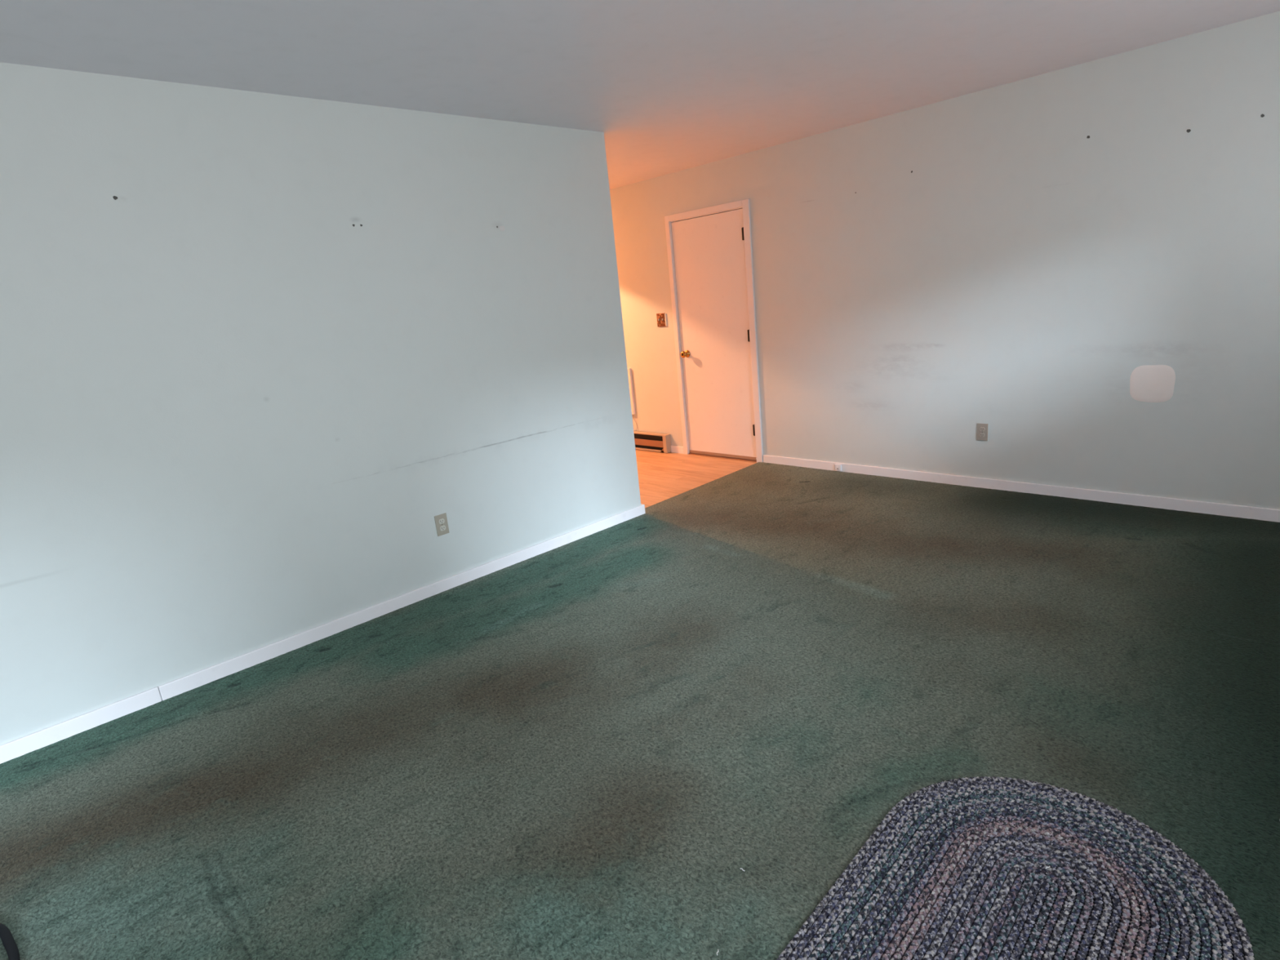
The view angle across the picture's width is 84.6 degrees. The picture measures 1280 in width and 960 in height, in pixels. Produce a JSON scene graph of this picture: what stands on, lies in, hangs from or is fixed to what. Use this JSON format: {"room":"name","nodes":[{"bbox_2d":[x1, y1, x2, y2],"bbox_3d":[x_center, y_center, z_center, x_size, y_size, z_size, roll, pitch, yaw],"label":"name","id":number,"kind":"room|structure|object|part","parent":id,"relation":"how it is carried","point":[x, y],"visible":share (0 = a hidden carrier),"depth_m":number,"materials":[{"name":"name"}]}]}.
{"room":"empty living room","nodes":[
{"label":"empty living room","id":0,"kind":"room"},
{"bbox_2d":[0,62,640,745],"bbox_3d":[-2.684,-0.070,2.248,7.200,2.460,0.117,-19,19,-42],"label":"wall","id":1,"kind":"structure","parent":0,"point":[254,345],"depth_m":3.12,"materials":[{"name":"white paint"}]},
{"bbox_2d":[0,503,645,764],"bbox_3d":[-2.547,1.073,2.526,7.212,0.080,0.084,-19,19,-42],"label":"baseboard","id":2,"kind":"structure","parent":1,"relation":"attached to","point":[36,740],"depth_m":3.26,"materials":[{"name":"white paint"}]},
{"bbox_2d":[434,512,449,536],"bbox_3d":[-1.072,0.242,3.809,0.070,0.114,0.009,-19,19,-42],"label":"wall outlet","id":3,"kind":"object","parent":1,"relation":"attached to","point":[441,520],"visible":1,"depth_m":3.81,"materials":[{"name":"beige plastic"}]},
{"bbox_2d":[438,518,444,524],"bbox_3d":[-1.072,0.223,3.802,0.034,0.027,0.004,-19,19,-42],"label":"receptacle","id":4,"kind":"object","parent":3,"relation":"attached to","point":[441,521],"depth_m":3.80,"materials":[{"name":"grey plastic"}]},
{"bbox_2d":[440,524,445,530],"bbox_3d":[-1.068,0.261,3.812,0.034,0.027,0.004,-19,19,-42],"label":"receptacle","id":5,"kind":"object","parent":3,"relation":"attached to","point":[442,527],"depth_m":3.81,"materials":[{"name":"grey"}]},
{"bbox_2d":[0,448,1279,959],"bbox_3d":[-1.966,0.968,3.045,8.973,0.124,8.600,-19,19,-42],"label":"floor","id":6,"kind":"structure","parent":0,"point":[581,748],"depth_m":2.40,"materials":[{"name":"green carpet"}]},
{"bbox_2d":[0,923,19,959],"bbox_3d":[-1.637,1.224,1.664,0.524,0.012,0.273,6,18,38],"label":"strap","id":7,"kind":"object","parent":6,"relation":"on","point":[8,941],"visible":1,"depth_m":1.79,"materials":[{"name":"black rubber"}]},
{"bbox_2d":[776,776,1254,959],"bbox_3d":[0.739,1.043,1.455,0.771,0.013,1.410,8,20,43],"label":"braided rug","id":8,"kind":"object","parent":6,"relation":"on","point":[955,869],"visible":1,"depth_m":1.67,"materials":[{"name":"multicoloured fabric"}]},
{"bbox_2d":[0,0,1279,189],"bbox_3d":[-2.209,-1.487,2.411,8.973,0.100,8.600,-19,19,-42],"label":"ceiling","id":9,"kind":"structure","parent":0,"point":[670,86],"depth_m":2.97,"materials":[{"name":"paint"}]},
{"bbox_2d":[609,10,1279,509],"bbox_3d":[1.030,-1.325,5.683,0.122,2.460,8.350,-19,19,-42],"label":"wall","id":10,"kind":"structure","parent":0,"point":[1080,264],"depth_m":4.23,"materials":[{"name":"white paint"}]},
{"bbox_2d":[627,368,635,414],"bbox_3d":[-0.248,-0.900,7.098,0.022,0.456,0.500,-19,19,-42],"label":"wall panel","id":11,"kind":"object","parent":10,"relation":"attached to","point":[629,374],"visible":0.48,"depth_m":6.92,"materials":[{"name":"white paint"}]},
{"bbox_3d":[-0.246,-0.901,7.100,0.014,0.412,0.456,-19,19,-42],"label":"panel","id":12,"kind":"part","parent":11,"relation":"part of","materials":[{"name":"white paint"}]},
{"bbox_2d":[633,431,671,453],"bbox_3d":[-0.376,-0.452,7.362,0.068,0.173,1.858,-19,19,-42],"label":"baseboard heater","id":13,"kind":"object","parent":10,"relation":"attached to","point":[646,441],"visible":0.45,"depth_m":6.83,"materials":[{"name":"metal"}]},
{"bbox_3d":[-0.397,-0.439,7.344,0.004,0.062,1.768,-19,19,-42],"label":"panel","id":14,"kind":"part","parent":13,"relation":"part of","materials":[{"name":"brown metal"}]},
{"bbox_2d":[656,312,666,326],"bbox_3d":[0.195,-1.460,6.421,0.020,0.120,0.112,-19,19,-42],"label":"switch plate","id":15,"kind":"object","parent":10,"relation":"attached to","point":[661,317],"visible":1,"depth_m":6.42,"materials":[{"name":"orange metal"}]},
{"bbox_2d":[671,445,684,453],"bbox_3d":[0.357,-0.286,6.681,0.013,0.076,0.163,-19,19,-42],"label":"baseboard","id":16,"kind":"structure","parent":10,"relation":"attached to","point":[675,449],"depth_m":6.67,"materials":[{"name":"white paint"}]},
{"bbox_2d":[664,199,763,462],"bbox_3d":[0.657,-1.220,6.070,0.187,2.124,0.900,-19,19,-42],"label":"door","id":17,"kind":"structure","parent":10,"relation":"in","point":[709,249],"depth_m":6.03,"materials":[{"name":"white paint"}]},
{"bbox_3d":[0.334,-1.260,6.348,0.017,2.124,0.048,-19,19,-42],"label":"casing","id":18,"kind":"part","parent":17,"relation":"part of","materials":[{"name":"white paint"}]},
{"bbox_3d":[0.401,-1.124,6.292,0.068,0.065,0.065,-19,19,-42],"label":"knob","id":19,"kind":"part","parent":17,"relation":"part of","materials":[{"name":"gold metal"}]},
{"bbox_3d":[0.528,-2.212,5.794,0.017,0.050,0.790,-19,19,-42],"label":"casing","id":20,"kind":"part","parent":17,"relation":"part of","materials":[{"name":"white paint"}]},
{"bbox_3d":[0.678,-1.210,6.101,0.122,2.068,0.808,-19,19,-42],"label":"frame","id":21,"kind":"part","parent":17,"relation":"part of","materials":[{"name":"white paint"}]},
{"bbox_3d":[0.925,-1.165,5.751,0.017,2.124,0.062,-19,19,-42],"label":"casing","id":22,"kind":"part","parent":17,"relation":"part of","materials":[{"name":"white paint"}]},
{"bbox_2d":[976,422,988,440],"bbox_3d":[2.259,-0.316,4.642,0.009,0.114,0.070,-19,19,-42],"label":"wall outlet","id":23,"kind":"object","parent":10,"relation":"attached to","point":[982,428],"visible":1,"depth_m":4.64,"materials":[{"name":"beige plastic"}]},
{"bbox_2d":[979,426,985,431],"bbox_3d":[2.255,-0.334,4.636,0.004,0.027,0.034,-19,19,-42],"label":"receptacle","id":24,"kind":"object","parent":23,"relation":"attached to","point":[981,428],"depth_m":4.63,"materials":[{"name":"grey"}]},
{"bbox_2d":[763,454,1279,522],"bbox_3d":[2.533,0.064,4.484,0.014,0.080,4.242,-19,19,-42],"label":"baseboard","id":25,"kind":"structure","parent":10,"relation":"attached to","point":[1180,504],"depth_m":4.41,"materials":[{"name":"white paint"}]},
{"bbox_2d":[835,463,841,471],"bbox_3d":[1.539,-0.097,5.466,0.016,0.050,0.052,-19,19,-42],"label":"phone jack","id":26,"kind":"object","parent":25,"relation":"attached to","point":[837,467],"visible":1,"depth_m":5.46,"materials":[{"name":"white paint"}]}
]}

